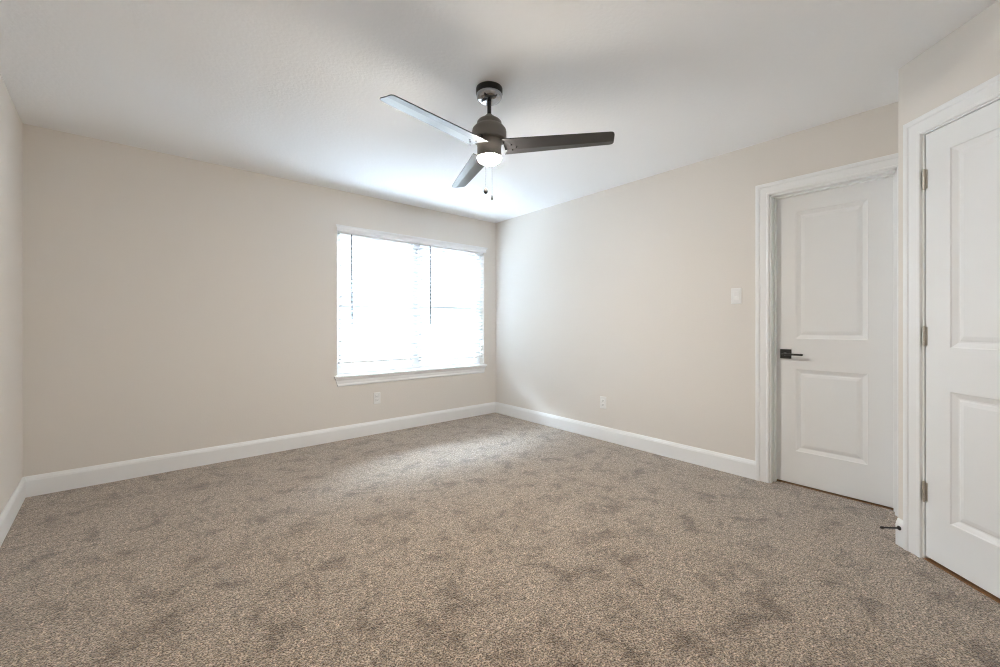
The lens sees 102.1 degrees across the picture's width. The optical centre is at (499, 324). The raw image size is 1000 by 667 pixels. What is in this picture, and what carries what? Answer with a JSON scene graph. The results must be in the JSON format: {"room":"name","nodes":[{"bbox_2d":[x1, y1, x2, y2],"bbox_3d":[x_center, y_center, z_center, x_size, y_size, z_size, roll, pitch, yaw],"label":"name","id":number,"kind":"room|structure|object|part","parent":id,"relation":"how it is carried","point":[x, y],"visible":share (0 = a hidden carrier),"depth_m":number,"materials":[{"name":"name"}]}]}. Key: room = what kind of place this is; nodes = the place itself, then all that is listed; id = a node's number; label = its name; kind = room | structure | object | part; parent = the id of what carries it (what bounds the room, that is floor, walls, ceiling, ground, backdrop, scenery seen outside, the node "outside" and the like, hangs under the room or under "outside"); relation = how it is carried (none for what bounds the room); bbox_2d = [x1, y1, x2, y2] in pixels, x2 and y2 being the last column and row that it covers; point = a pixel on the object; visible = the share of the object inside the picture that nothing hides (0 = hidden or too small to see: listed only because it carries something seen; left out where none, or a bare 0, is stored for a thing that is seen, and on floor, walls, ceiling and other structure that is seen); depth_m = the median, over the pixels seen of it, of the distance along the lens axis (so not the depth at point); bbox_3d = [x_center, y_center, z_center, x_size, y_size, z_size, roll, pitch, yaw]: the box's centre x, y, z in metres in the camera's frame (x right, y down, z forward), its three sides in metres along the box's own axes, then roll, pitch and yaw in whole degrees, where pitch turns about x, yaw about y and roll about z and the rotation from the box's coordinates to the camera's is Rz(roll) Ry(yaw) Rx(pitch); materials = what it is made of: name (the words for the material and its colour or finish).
{"room":"empty bedroom","nodes":[
{"label":"empty bedroom","id":0,"kind":"room"},
{"bbox_2d":[0,74,21,513],"bbox_3d":[-1.466,-0.095,0.814,0.140,2.440,4.905,0,0,-44],"label":"wall","id":1,"kind":"structure","parent":0,"point":[10,121],"depth_m":2.33,"materials":[{"name":"white paint"}]},
{"bbox_2d":[0,477,25,546],"bbox_3d":[-1.410,1.058,0.867,0.014,0.134,4.905,0,0,-44],"label":"baseboard","id":2,"kind":"structure","parent":1,"relation":"attached to","point":[10,511],"depth_m":2.29,"materials":[{"name":"white paint"}]},
{"bbox_2d":[22,123,495,476],"bbox_3d":[-1.630,-0.095,3.978,4.280,2.440,0.140,0,0,-40],"label":"wall","id":3,"kind":"structure","parent":0,"point":[171,303],"depth_m":3.17,"materials":[{"name":"white paint"}]},
{"bbox_2d":[24,402,494,497],"bbox_3d":[-1.580,1.058,3.919,4.000,0.134,0.014,0,0,-40],"label":"baseboard","id":4,"kind":"structure","parent":3,"relation":"attached to","point":[58,481],"depth_m":3.32,"materials":[{"name":"white paint"}]},
{"bbox_2d":[374,392,379,403],"bbox_3d":[-1.272,0.757,4.183,0.072,0.118,0.009,0,0,-40],"label":"wall outlet","id":5,"kind":"object","parent":3,"relation":"attached to","point":[377,394],"visible":1,"depth_m":4.18,"materials":[{"name":"white plastic"}]},
{"bbox_2d":[334,231,486,386],"bbox_3d":[-0.927,-0.170,4.548,1.870,1.541,0.167,0,0,-40],"label":"window","id":6,"kind":"structure","parent":3,"relation":"in","point":[415,369],"depth_m":4.53,"materials":[{"name":"white plastic"}]},
{"bbox_3d":[-1.310,-0.217,4.303,0.815,1.355,0.038,0,0,-40],"label":"sash","id":7,"kind":"part","parent":6,"relation":"part of","materials":[{"name":"white plastic"}]},
{"bbox_2d":[338,231,418,363],"bbox_3d":[-1.247,-0.278,4.243,0.872,1.321,0.075,0,0,-40],"label":"window blind","id":8,"kind":"object","parent":6,"relation":"attached to","point":[347,240],"visible":0.99,"depth_m":4.22,"materials":[{"name":"white plastic"}]},
{"bbox_3d":[-1.512,-0.259,4.030,0.002,1.273,0.057,0,0,-40],"label":"ladder cord","id":9,"kind":"part","parent":8,"relation":"part of","materials":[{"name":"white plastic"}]},
{"bbox_3d":[-1.253,0.373,4.250,0.864,0.020,0.052,0,0,-40],"label":"rail","id":10,"kind":"part","parent":8,"relation":"part of","materials":[{"name":"white plastic"}]},
{"bbox_3d":[-0.993,-0.259,4.470,0.002,1.273,0.057,0,0,-40],"label":"ladder cord","id":11,"kind":"part","parent":8,"relation":"part of","materials":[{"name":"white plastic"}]},
{"bbox_3d":[-0.619,-0.217,4.887,0.815,1.355,0.038,0,0,-40],"label":"sash","id":12,"kind":"part","parent":6,"relation":"part of","materials":[{"name":"white plastic"}]},
{"bbox_2d":[418,243,482,361],"bbox_3d":[-0.564,-0.264,4.820,0.888,1.349,0.075,0,0,-40],"label":"window blind","id":13,"kind":"object","parent":6,"relation":"attached to","point":[430,250],"visible":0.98,"depth_m":4.79,"materials":[{"name":"white plastic"}]},
{"bbox_3d":[-0.835,-0.244,4.604,0.002,1.301,0.057,0,0,-40],"label":"ladder cord","id":14,"kind":"part","parent":13,"relation":"part of","materials":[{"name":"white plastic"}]},
{"bbox_3d":[-0.570,0.401,4.827,0.880,0.020,0.052,0,0,-40],"label":"rail","id":15,"kind":"part","parent":13,"relation":"part of","materials":[{"name":"white plastic"}]},
{"bbox_2d":[336,224,487,252],"bbox_3d":[-0.878,-0.939,4.492,1.857,0.060,0.046,0,0,-40],"label":"window valance","id":16,"kind":"object","parent":3,"relation":"attached to","point":[341,228],"visible":1,"depth_m":4.37,"materials":[{"name":"white plastic"}]},
{"bbox_2d":[0,0,997,222],"bbox_3d":[0.322,-1.375,2.289,5.200,0.120,5.240,0,0,-40],"label":"ceiling","id":17,"kind":"structure","parent":0,"point":[286,89],"depth_m":2.15,"materials":[{"name":"white paint"}]},
{"bbox_2d":[380,81,614,199],"bbox_3d":[-0.173,-1.018,2.220,1.124,0.594,1.190,0,0,-40],"label":"ceiling fan","id":18,"kind":"object","parent":17,"relation":"hanging from","point":[489,133],"visible":1,"depth_m":2.18,"materials":[{"name":"black metal"}]},
{"bbox_3d":[-0.303,-0.986,1.966,0.140,0.028,0.596,0,0,41],"label":"blade","id":19,"kind":"part","parent":18,"relation":"part of","materials":[{"name":"silver wood"}]},
{"bbox_3d":[-0.193,-0.986,2.600,0.140,0.028,0.596,0,0,-21],"label":"blade","id":20,"kind":"part","parent":18,"relation":"part of","materials":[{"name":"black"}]},
{"bbox_3d":[0.308,-0.986,2.182,0.596,0.028,0.140,0,0,11],"label":"blade","id":21,"kind":"part","parent":18,"relation":"part of","materials":[{"name":"black wood"}]},
{"bbox_2d":[0,413,999,666],"bbox_3d":[0.367,1.175,2.236,5.200,0.100,5.100,0,0,-40],"label":"floor","id":22,"kind":"structure","parent":0,"point":[492,539],"depth_m":1.87,"materials":[{"name":"carpet"}]},
{"bbox_2d":[777,479,893,509],"bbox_3d":[2.216,1.123,2.702,0.054,0.003,0.668,0,0,-40],"label":"threshold","id":23,"kind":"object","parent":22,"relation":"on","point":[777,479],"visible":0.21,"depth_m":2.67,"materials":[{"name":"brown wood"}]},
{"bbox_2d":[924,558,999,603],"bbox_3d":[2.081,1.123,1.552,0.140,0.005,0.804,0,0,4],"label":"threshold","id":24,"kind":"object","parent":22,"relation":"on","point":[930,560],"visible":0.4,"depth_m":1.77,"materials":[{"name":"brown wood"}]},
{"bbox_2d":[496,102,897,460],"bbox_3d":[1.226,-0.095,3.807,0.140,2.440,3.810,0,0,-40],"label":"wall","id":25,"kind":"structure","parent":0,"point":[621,294],"depth_m":3.53,"materials":[{"name":"white paint"}]},
{"bbox_2d":[600,396,605,408],"bbox_3d":[1.007,0.758,3.949,0.009,0.118,0.072,0,0,-40],"label":"wall outlet","id":26,"kind":"object","parent":25,"relation":"attached to","point":[602,399],"visible":1,"depth_m":3.95,"materials":[{"name":"white plastic"}]},
{"bbox_2d":[495,402,755,479],"bbox_3d":[0.900,1.058,4.072,0.014,0.134,2.985,0,0,-40],"label":"baseboard","id":27,"kind":"structure","parent":25,"relation":"attached to","point":[743,467],"depth_m":3.61,"materials":[{"name":"white paint"}]},
{"bbox_2d":[731,288,741,303],"bbox_3d":[1.776,-0.218,3.038,0.012,0.118,0.072,0,0,-40],"label":"light switch","id":28,"kind":"object","parent":25,"relation":"attached to","point":[736,293],"visible":1,"depth_m":3.04,"materials":[{"name":"white plastic"}]},
{"bbox_2d":[755,153,897,516],"bbox_3d":[2.176,0.058,2.668,0.158,2.134,0.820,0,0,-40],"label":"door frame","id":29,"kind":"structure","parent":25,"relation":"attached to","point":[767,195],"depth_m":2.88,"materials":[{"name":"white paint"}]},
{"bbox_2d":[777,177,893,507],"bbox_3d":[2.186,0.102,2.676,0.103,2.022,0.626,0,0,-40],"label":"door","id":30,"kind":"structure","parent":25,"relation":"in","point":[835,247],"depth_m":2.66,"materials":[{"name":"white paint"}]},
{"bbox_3d":[2.040,0.205,2.815,0.059,0.021,0.124,0,0,-40],"label":"lever","id":31,"kind":"part","parent":30,"relation":"part of","materials":[{"name":"black metal"}]},
{"bbox_2d":[898,0,999,519],"bbox_3d":[2.061,-0.095,1.263,0.140,2.440,1.620,0,0,4],"label":"wall","id":32,"kind":"structure","parent":0,"point":[967,57],"depth_m":1.89,"materials":[{"name":"white paint"}]},
{"bbox_2d":[880,526,900,529],"bbox_3d":[1.987,1.033,2.058,0.090,0.022,0.022,0,0,4],"label":"door stop","id":33,"kind":"object","parent":32,"relation":"attached to","point":[881,527],"visible":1,"depth_m":2.06,"materials":[{"name":"black metal"}]},
{"bbox_2d":[895,518,902,547],"bbox_3d":[2.039,1.058,2.054,0.014,0.134,0.046,0,0,4],"label":"baseboard","id":34,"kind":"structure","parent":32,"relation":"attached to","point":[899,522],"depth_m":2.06,"materials":[{"name":"white paint"}]},
{"bbox_2d":[903,74,999,558],"bbox_3d":[2.072,0.059,1.553,0.158,2.131,0.956,0,0,4],"label":"door frame","id":35,"kind":"structure","parent":32,"relation":"attached to","point":[915,131],"depth_m":1.97,"materials":[{"name":"white paint"}]},
{"bbox_2d":[922,100,999,597],"bbox_3d":[2.031,0.098,1.562,0.047,2.015,0.774,0,0,3],"label":"door","id":36,"kind":"structure","parent":32,"relation":"in","point":[961,176],"depth_m":1.77,"materials":[{"name":"white paint"}]}
]}

